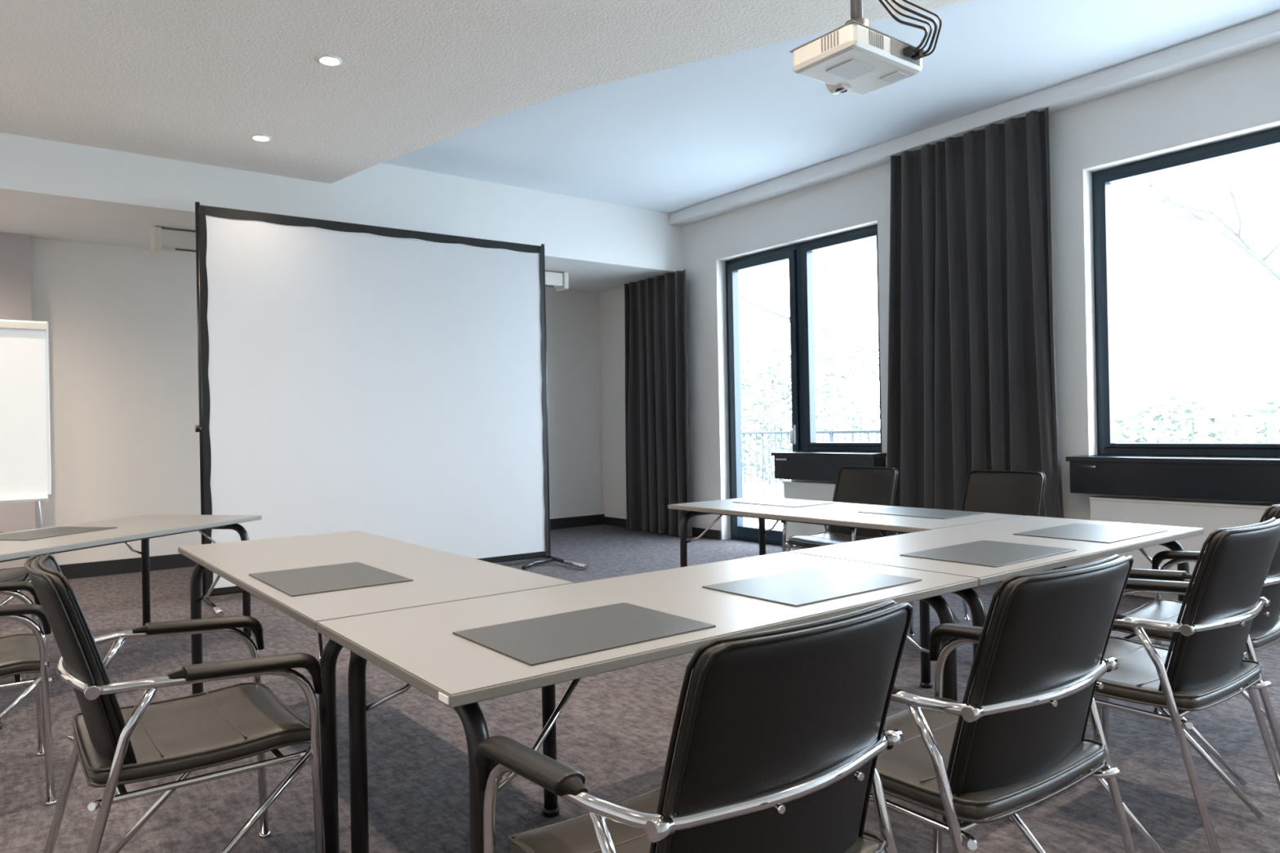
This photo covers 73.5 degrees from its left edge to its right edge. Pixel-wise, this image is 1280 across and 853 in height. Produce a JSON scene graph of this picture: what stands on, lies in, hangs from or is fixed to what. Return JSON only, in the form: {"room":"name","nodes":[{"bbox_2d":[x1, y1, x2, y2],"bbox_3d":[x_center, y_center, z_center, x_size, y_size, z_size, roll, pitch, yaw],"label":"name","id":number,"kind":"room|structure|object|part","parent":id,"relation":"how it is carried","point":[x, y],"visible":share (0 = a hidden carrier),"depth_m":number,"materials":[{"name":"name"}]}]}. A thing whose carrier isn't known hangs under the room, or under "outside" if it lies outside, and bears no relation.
{"room":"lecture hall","nodes":[
{"label":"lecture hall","id":0,"kind":"room"},
{"bbox_2d":[0,231,35,568],"bbox_3d":[-6.337,-0.122,6.410,2.940,2.960,0.120,-1,0,-37],"label":"wall pier","id":1,"kind":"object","parent":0,"point":[15,298],"visible":0.4,"depth_m":7.19,"materials":[{"name":"grey paint"}]},
{"bbox_2d":[30,237,603,564],"bbox_3d":[-4.164,-0.532,8.283,9.080,3.700,0.200,-1,0,-37],"label":"wall","id":2,"kind":"structure","parent":0,"point":[122,321],"depth_m":7.84,"materials":[{"name":"white paint"}]},
{"bbox_2d":[58,514,604,579],"bbox_3d":[-3.946,1.249,8.206,8.880,0.130,0.140,-1,0,-37],"label":"baseboard","id":3,"kind":"structure","parent":2,"relation":"attached to","point":[85,570],"depth_m":7.81,"materials":[{"name":"black"}]},
{"bbox_2d":[0,132,683,293],"bbox_3d":[-3.548,-1.976,7.608,8.880,0.640,1.660,-1,0,-37],"label":"ceiling soffit","id":4,"kind":"structure","parent":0,"point":[50,189],"depth_m":7.36,"materials":[{"name":"white paint"}]},
{"bbox_2d":[0,0,972,183],"bbox_3d":[-0.158,-2.243,3.029,8.700,0.255,9.740,-1,0,-37],"label":"ceiling","id":5,"kind":"structure","parent":0,"point":[193,81],"depth_m":4.88,"materials":[{"name":"white paint"}]},
{"bbox_2d":[250,133,271,142],"bbox_3d":[-2.700,-2.058,6.105,0.136,0.020,0.136,-1,0,-37],"label":"recessed light","id":6,"kind":"object","parent":5,"relation":"in","point":[259,137],"visible":1,"depth_m":6.10,"materials":[{"name":"white"}]},
{"bbox_3d":[-2.700,-2.058,6.105,0.084,0.004,0.084,-1,0,-37],"label":"bulb","id":7,"kind":"part","parent":6,"relation":"part of","materials":[{"name":"beige glass"}]},
{"bbox_2d":[316,54,342,66],"bbox_3d":[-1.759,-2.079,4.860,0.136,0.020,0.136,-1,0,-37],"label":"recessed light","id":8,"kind":"object","parent":5,"relation":"in","point":[326,60],"visible":1,"depth_m":4.86,"materials":[{"name":"white"}]},
{"bbox_3d":[-1.759,-2.079,4.860,0.084,0.004,0.084,-1,0,-37],"label":"bulb","id":9,"kind":"part","parent":8,"relation":"part of","materials":[{"name":"beige glass"}]},
{"bbox_2d":[150,226,568,290],"bbox_3d":[-2.435,-1.579,8.303,4.020,0.185,0.180,-1,0,-37],"label":"case","id":10,"kind":"object","parent":5,"relation":"attached to","point":[161,238],"visible":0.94,"depth_m":7.16,"materials":[{"name":"white"}]},
{"bbox_2d":[624,269,692,537],"bbox_3d":[0.199,-0.249,9.844,0.134,2.935,1.146,-1,0,-37],"label":"curtain","id":11,"kind":"object","parent":5,"relation":"hanging from","point":[658,460],"visible":0.98,"depth_m":9.79,"materials":[{"name":"grey fabric"}]},
{"bbox_2d":[0,524,1279,852],"bbox_3d":[-0.472,1.313,3.773,9.400,0.150,11.800,-1,0,-37],"label":"floor","id":12,"kind":"structure","parent":0,"point":[615,729],"depth_m":3.19,"materials":[{"name":"carpet"}]},
{"bbox_2d":[0,532,42,630],"bbox_3d":[-3.754,0.841,4.685,0.605,0.927,0.646,-1,0,-9],"label":"armchair","id":13,"kind":"object","parent":12,"relation":"on","point":[16,574],"visible":0.25,"depth_m":4.83,"materials":[{"name":"grey leather"}]},
{"bbox_3d":[-3.708,0.850,4.692,0.493,0.071,0.513,-1,0,-9],"label":"seat","id":14,"kind":"part","parent":13,"relation":"part of","materials":[{"name":"grey leather"}]},
{"bbox_3d":[-3.749,0.964,4.685,0.601,0.681,0.618,-1,0,-9],"label":"chrome frame","id":15,"kind":"part","parent":13,"relation":"part of","materials":[{"name":"white metal"}]},
{"bbox_2d":[0,319,51,528],"bbox_3d":[-4.364,0.315,5.654,0.784,1.994,0.731,-1,0,-37],"label":"flipchart","id":16,"kind":"object","parent":12,"relation":"on","point":[25,476],"visible":0.92,"depth_m":5.56,"materials":[{"name":"white paper"}]},
{"bbox_2d":[0,581,56,806],"bbox_3d":[-2.383,0.811,2.923,0.605,0.927,0.646,-1,0,-37],"label":"armchair","id":17,"kind":"object","parent":12,"relation":"on","point":[20,653],"visible":0.9,"depth_m":2.86,"materials":[{"name":"silver metal"}]},
{"bbox_3d":[-2.346,0.820,2.951,0.493,0.071,0.513,-1,0,-37],"label":"seat","id":18,"kind":"part","parent":17,"relation":"part of","materials":[{"name":"grey leather"}]},
{"bbox_2d":[0,514,262,729],"bbox_3d":[-2.896,0.917,4.459,0.836,0.740,1.698,-1,0,15],"label":"folding table","id":19,"kind":"object","parent":12,"relation":"on","point":[143,528],"visible":0.79,"depth_m":4.67,"materials":[{"name":"laminate"}]},
{"bbox_2d":[0,526,117,541],"bbox_3d":[-3.054,0.548,4.397,0.380,0.004,0.520,-1,0,15],"label":"desk pad","id":20,"kind":"object","parent":19,"relation":"on","point":[60,531],"visible":1,"depth_m":4.39,"materials":[{"name":"grey leather"}]},
{"bbox_2d":[23,553,325,852],"bbox_3d":[-1.208,0.786,2.211,0.605,0.927,0.646,-1,0,-37],"label":"armchair","id":21,"kind":"object","parent":12,"relation":"on","point":[114,746],"visible":1,"depth_m":2.09,"materials":[{"name":"grey leather"}]},
{"bbox_3d":[-1.373,0.568,2.088,0.199,0.485,0.482,-1,0,-37],"label":"backrest","id":22,"kind":"part","parent":21,"relation":"part of","materials":[{"name":"black leather"}]},
{"bbox_3d":[-1.171,0.795,2.239,0.493,0.071,0.513,-1,0,-37],"label":"seat","id":23,"kind":"part","parent":21,"relation":"part of","materials":[{"name":"grey leather"}]},
{"bbox_2d":[177,530,573,852],"bbox_3d":[-1.112,0.879,3.232,0.796,0.740,1.970,-1,0,-37],"label":"folding table","id":24,"kind":"object","parent":12,"relation":"on","point":[438,576],"visible":0.62,"depth_m":2.78,"materials":[{"name":"laminate"}]},
{"bbox_2d":[248,561,413,596],"bbox_3d":[-1.044,0.505,2.871,0.380,0.004,0.520,-1,0,-37],"label":"desk pad","id":25,"kind":"object","parent":24,"relation":"on","point":[336,577],"visible":1,"depth_m":2.83,"materials":[{"name":"grey leather"}]},
{"bbox_2d":[195,201,588,617],"bbox_3d":[-1.992,-0.201,7.019,2.934,2.933,1.111,-1,0,-35],"label":"projection screen","id":26,"kind":"object","parent":12,"relation":"on","point":[391,383],"visible":0.89,"depth_m":7.00,"materials":[{"name":"white fabric"}]},
{"bbox_2d":[316,551,977,852],"bbox_3d":[0.110,0.854,2.416,1.748,0.740,0.796,-1,0,-37],"label":"folding table","id":27,"kind":"object","parent":12,"relation":"on","point":[418,646],"visible":0.59,"depth_m":2.19,"materials":[{"name":"laminate"}]},
{"bbox_2d":[452,602,715,666],"bbox_3d":[-0.132,0.486,2.051,0.510,0.004,0.370,-1,0,-37],"label":"desk pad","id":28,"kind":"object","parent":27,"relation":"on","point":[532,642],"visible":1,"depth_m":2.02,"materials":[{"name":"grey leather"}]},
{"bbox_2d":[702,564,921,606],"bbox_3d":[0.522,0.474,2.587,0.560,0.004,0.375,-1,0,-37],"label":"desk pad","id":29,"kind":"object","parent":27,"relation":"on","point":[797,588],"visible":1,"depth_m":2.56,"materials":[{"name":"grey leather"}]},
{"bbox_2d":[473,600,912,852],"bbox_3d":[0.122,0.759,1.503,0.646,0.927,0.605,-1,0,-37],"label":"armchair","id":30,"kind":"object","parent":12,"relation":"on","point":[782,734],"visible":1,"depth_m":1.29,"materials":[{"name":"grey leather"}]},
{"bbox_3d":[0.124,0.882,1.505,0.618,0.681,0.601,-1,0,-37],"label":"chrome frame","id":31,"kind":"part","parent":30,"relation":"part of","materials":[{"name":"white metal"}]},
{"bbox_3d":[0.095,0.769,1.540,0.513,0.071,0.493,-1,0,-37],"label":"seat","id":32,"kind":"part","parent":30,"relation":"part of","materials":[{"name":"grey leather"}]},
{"bbox_3d":[0.241,0.535,1.342,0.482,0.485,0.199,-1,0,-37],"label":"backrest","id":33,"kind":"part","parent":30,"relation":"part of","materials":[{"name":"black leather"}]},
{"bbox_2d":[782,480,837,550],"bbox_3d":[1.753,0.863,7.929,0.110,0.675,1.050,-1,0,-37],"label":"radiator","id":34,"kind":"object","parent":12,"relation":"on","point":[810,491],"visible":0.27,"depth_m":8.08,"materials":[{"name":"white metal"}]},
{"bbox_2d":[781,466,909,604],"bbox_3d":[1.350,0.741,5.632,0.605,0.927,0.646,-1,0,-37],"label":"armchair","id":35,"kind":"object","parent":12,"relation":"on","point":[877,486],"visible":0.32,"depth_m":5.70,"materials":[{"name":"grey leather"}]},
{"bbox_3d":[1.314,0.751,5.604,0.493,0.071,0.513,-1,0,-37],"label":"seat","id":36,"kind":"part","parent":35,"relation":"part of","materials":[{"name":"grey leather"}]},
{"bbox_3d":[1.351,0.864,5.631,0.601,0.681,0.618,-1,0,-37],"label":"chrome frame","id":37,"kind":"part","parent":35,"relation":"part of","materials":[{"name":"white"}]},
{"bbox_3d":[1.507,0.516,5.756,0.199,0.485,0.482,-1,0,-37],"label":"backrest","id":38,"kind":"part","parent":35,"relation":"part of","materials":[{"name":"black leather"}]},
{"bbox_2d":[667,496,1023,688],"bbox_3d":[1.067,0.839,4.844,0.796,0.740,1.880,-1,0,-37],"label":"folding table","id":39,"kind":"object","parent":12,"relation":"on","point":[841,514],"visible":0.48,"depth_m":4.56,"materials":[{"name":"laminate"}]},
{"bbox_2d":[732,497,835,507],"bbox_3d":[0.887,0.471,5.308,0.370,0.004,0.520,-1,0,-37],"label":"desk pad","id":40,"kind":"object","parent":39,"relation":"on","point":[772,501],"visible":1,"depth_m":5.27,"materials":[{"name":"grey leather"}]},
{"bbox_2d":[857,506,986,519],"bbox_3d":[1.490,0.458,4.554,0.370,0.004,0.530,-1,0,-37],"label":"desk pad","id":41,"kind":"object","parent":39,"relation":"on","point":[898,511],"visible":1,"depth_m":4.52,"materials":[{"name":"grey leather"}]},
{"bbox_2d":[908,470,1052,636],"bbox_3d":[1.946,0.728,4.854,0.605,0.927,0.646,-1,0,-37],"label":"armchair","id":42,"kind":"object","parent":12,"relation":"on","point":[992,491],"visible":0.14,"depth_m":4.99,"materials":[{"name":"grey leather"}]},
{"bbox_3d":[1.947,0.851,4.853,0.601,0.681,0.618,-1,0,-37],"label":"chrome frame","id":43,"kind":"part","parent":42,"relation":"part of","materials":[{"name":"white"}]},
{"bbox_3d":[2.103,0.503,4.978,0.199,0.485,0.482,-1,0,-37],"label":"backrest","id":44,"kind":"part","parent":42,"relation":"part of","materials":[{"name":"black leather"}]},
{"bbox_2d":[787,515,1204,678],"bbox_3d":[1.505,0.828,3.484,1.754,0.740,0.796,-1,0,-37],"label":"folding table","id":45,"kind":"object","parent":12,"relation":"on","point":[887,550],"visible":0.4,"depth_m":3.32,"materials":[{"name":"laminate"}]},
{"bbox_2d":[900,540,1076,567],"bbox_3d":[1.273,0.460,3.127,0.550,0.004,0.370,-1,0,-37],"label":"desk pad","id":46,"kind":"object","parent":45,"relation":"on","point":[981,553],"visible":1,"depth_m":3.10,"materials":[{"name":"grey leather"}]},
{"bbox_2d":[1013,523,1167,543],"bbox_3d":[1.905,0.448,3.625,0.540,0.004,0.390,-1,0,-37],"label":"desk pad","id":47,"kind":"object","parent":45,"relation":"on","point":[1073,531],"visible":1,"depth_m":3.60,"materials":[{"name":"grey leather"}]},
{"bbox_2d":[869,554,1136,852],"bbox_3d":[0.740,0.747,1.945,0.646,0.927,0.605,-1,0,-35],"label":"armchair","id":48,"kind":"object","parent":12,"relation":"on","point":[1018,739],"visible":0.83,"depth_m":1.72,"materials":[{"name":"grey leather"}]},
{"bbox_3d":[0.714,0.757,1.982,0.513,0.071,0.493,-1,0,-35],"label":"seat","id":49,"kind":"part","parent":48,"relation":"part of","materials":[{"name":"grey leather"}]},
{"bbox_3d":[0.853,0.523,1.780,0.482,0.485,0.199,-1,0,-35],"label":"backrest","id":50,"kind":"part","parent":48,"relation":"part of","materials":[{"name":"black leather"}]},
{"bbox_2d":[1009,517,1279,852],"bbox_3d":[1.534,0.732,2.554,0.646,0.927,0.605,-1,0,-36],"label":"armchair","id":51,"kind":"object","parent":12,"relation":"on","point":[1205,664],"visible":0.66,"depth_m":2.32,"materials":[{"name":"grey leather"}]},
{"bbox_3d":[1.507,0.743,2.590,0.513,0.071,0.493,-1,0,-36],"label":"seat","id":52,"kind":"part","parent":51,"relation":"part of","materials":[{"name":"grey leather"}]},
{"bbox_3d":[1.650,0.508,2.390,0.482,0.485,0.199,-1,0,-36],"label":"backrest","id":53,"kind":"part","parent":51,"relation":"part of","materials":[{"name":"black leather"}]},
{"bbox_2d":[1088,496,1275,575],"bbox_3d":[3.765,0.818,5.301,0.110,0.675,1.870,-1,0,-37],"label":"radiator","id":54,"kind":"object","parent":12,"relation":"on","point":[1211,517],"visible":0.35,"depth_m":5.59,"materials":[{"name":"white"}]},
{"bbox_2d":[1093,504,1279,791],"bbox_3d":[2.081,0.722,3.124,0.646,0.927,0.605,-1,0,-39],"label":"armchair","id":55,"kind":"object","parent":12,"relation":"on","point":[1264,629],"visible":0.44,"depth_m":2.96,"materials":[{"name":"grey leather"}]},
{"bbox_3d":[2.052,0.733,3.159,0.513,0.071,0.493,-1,0,-39],"label":"seat","id":56,"kind":"part","parent":55,"relation":"part of","materials":[{"name":"grey leather"}]},
{"bbox_3d":[2.206,0.498,2.967,0.482,0.485,0.199,-1,0,-39],"label":"backrest","id":57,"kind":"part","parent":55,"relation":"part of","materials":[{"name":"black leather"}]},
{"bbox_2d":[790,425,795,444],"bbox_3d":[1.510,0.081,8.474,0.068,0.190,0.030,-1,0,-37],"label":"handle","id":58,"kind":"object","parent":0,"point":[793,429],"visible":1,"depth_m":8.48,"materials":[{"name":"silver metal"}]},
{"bbox_2d":[382,0,1279,213],"bbox_3d":[-0.547,-2.437,3.779,9.400,0.150,11.800,-1,0,-37],"label":"ceiling","id":59,"kind":"structure","parent":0,"point":[674,139],"depth_m":6.38,"materials":[{"name":"white paint"}]},
{"bbox_2d":[789,0,942,95],"bbox_3d":[0.809,-1.839,3.140,0.421,1.100,0.385,-1,0,-37],"label":"ceiling projector","id":60,"kind":"object","parent":59,"relation":"hanging from","point":[855,57],"depth_m":3.09,"materials":[{"name":"white plastic"}]},
{"bbox_2d":[599,42,1279,600],"bbox_3d":[3.093,-0.679,6.537,0.320,3.700,11.800,-1,0,-37],"label":"wall","id":61,"kind":"structure","parent":0,"point":[1238,95],"depth_m":6.30,"materials":[{"name":"white paint"}]},
{"bbox_2d":[603,516,721,540],"bbox_3d":[2.331,1.137,7.296,0.020,0.100,9.180,-1,0,-37],"label":"baseboard","id":62,"kind":"structure","parent":61,"relation":"attached to","point":[709,534],"depth_m":9.52,"materials":[{"name":"black"}]},
{"bbox_2d":[725,243,804,545],"bbox_3d":[1.301,-0.295,8.881,0.105,3.010,1.070,-1,0,-37],"label":"frame","id":63,"kind":"object","parent":61,"relation":"attached to","point":[791,253],"visible":0.7,"depth_m":9.07,"materials":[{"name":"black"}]},
{"bbox_2d":[771,451,886,481],"bbox_3d":[1.717,0.372,7.922,0.210,0.258,1.200,-1,0,-37],"label":"window ledge","id":64,"kind":"object","parent":61,"relation":"attached to","point":[811,466],"visible":0.89,"depth_m":7.91,"materials":[{"name":"black"}]},
{"bbox_2d":[789,451,881,453],"bbox_3d":[1.858,0.250,7.982,0.170,0.025,1.100,-1,0,-37],"label":"window sill","id":65,"kind":"structure","parent":61,"relation":"in","point":[789,451],"depth_m":7.87,"materials":[{"name":"black"}]},
{"bbox_2d":[800,224,882,452],"bbox_3d":[1.929,-0.789,8.053,0.100,2.050,1.020,-1,0,-37],"label":"frame","id":66,"kind":"object","parent":61,"relation":"attached to","point":[806,248],"visible":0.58,"depth_m":8.36,"materials":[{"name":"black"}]},
{"bbox_2d":[669,11,1279,226],"bbox_3d":[3.361,-2.376,5.726,0.190,0.120,9.740,-1,0,-37],"label":"trim","id":67,"kind":"structure","parent":61,"relation":"attached to","point":[1263,32],"depth_m":6.23,"materials":[{"name":"white"}]},
{"bbox_2d":[887,106,1066,572],"bbox_3d":[2.564,-0.567,6.763,0.134,3.467,1.505,-1,0,-37],"label":"curtain","id":68,"kind":"object","parent":61,"relation":"hanging from","point":[972,385],"visible":0.8,"depth_m":6.67,"materials":[{"name":"grey fabric"}]},
{"bbox_2d":[1065,455,1279,502],"bbox_3d":[3.729,0.327,5.295,0.210,0.258,2.100,-1,0,-37],"label":"window ledge","id":69,"kind":"object","parent":61,"relation":"attached to","point":[1238,479],"visible":1,"depth_m":5.52,"materials":[{"name":"black"}]},
{"bbox_2d":[1080,454,1279,458],"bbox_3d":[3.849,0.207,5.382,0.170,0.025,2.050,-1,0,-37],"label":"window sill","id":70,"kind":"structure","parent":61,"relation":"in","point":[1095,455],"depth_m":5.66,"materials":[{"name":"black"}]},
{"bbox_2d":[1092,127,1279,457],"bbox_3d":[3.920,-0.832,5.454,0.100,2.050,1.970,-1,0,-37],"label":"frame","id":71,"kind":"object","parent":61,"relation":"attached to","point":[1102,180],"visible":1,"depth_m":6.13,"materials":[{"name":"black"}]},
{"label":"outside","id":72,"kind":"structure","parent":0,"visible":0},
{"bbox_2d":[742,438,1279,529],"bbox_3d":[20.380,1.122,28.187,53.400,0.280,100.000,-1,0,-37],"label":"ground","id":73,"kind":"structure","parent":72,"point":[749,522],"depth_m":20.32,"materials":[{"name":"white"}]},
{"bbox_2d":[738,243,869,373],"bbox_3d":[3.646,-3.207,25.221,7.254,9.057,7.123,-1,0,-7],"label":"bare tree","id":74,"kind":"object","parent":73,"relation":"on","point":[771,312],"visible":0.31,"depth_m":24.86,"materials":[{"name":"grey plant"}]},
{"bbox_2d":[739,319,879,483],"bbox_3d":[1.097,-0.610,23.225,2.396,3.962,12.674,-1,0,-37],"label":"foliage","id":75,"kind":"object","parent":73,"relation":"on","point":[782,426],"visible":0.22,"depth_m":19.44,"materials":[{"name":"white plant"}]},
{"bbox_2d":[741,430,879,497],"bbox_3d":[0.912,0.715,12.969,0.040,1.260,8.540,-1,0,-37],"label":"balcony railing","id":76,"kind":"object","parent":73,"relation":"on","point":[831,433],"visible":0.12,"depth_m":11.72,"materials":[{"name":"grey metal"}]},
{"bbox_2d":[1110,146,1279,282],"bbox_3d":[9.841,-2.756,12.104,8.760,7.891,4.826,-1,0,0],"label":"bare tree","id":77,"kind":"object","parent":73,"relation":"on","point":[1246,248],"visible":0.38,"depth_m":12.03,"materials":[{"name":"grey plant"}]},
{"bbox_2d":[1115,386,1279,443],"bbox_3d":[8.919,0.196,16.330,1.380,2.053,9.217,-1,0,-37],"label":"foliage","id":78,"kind":"object","parent":73,"relation":"on","point":[1138,437],"visible":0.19,"depth_m":15.05,"materials":[{"name":"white plant"}]}
]}

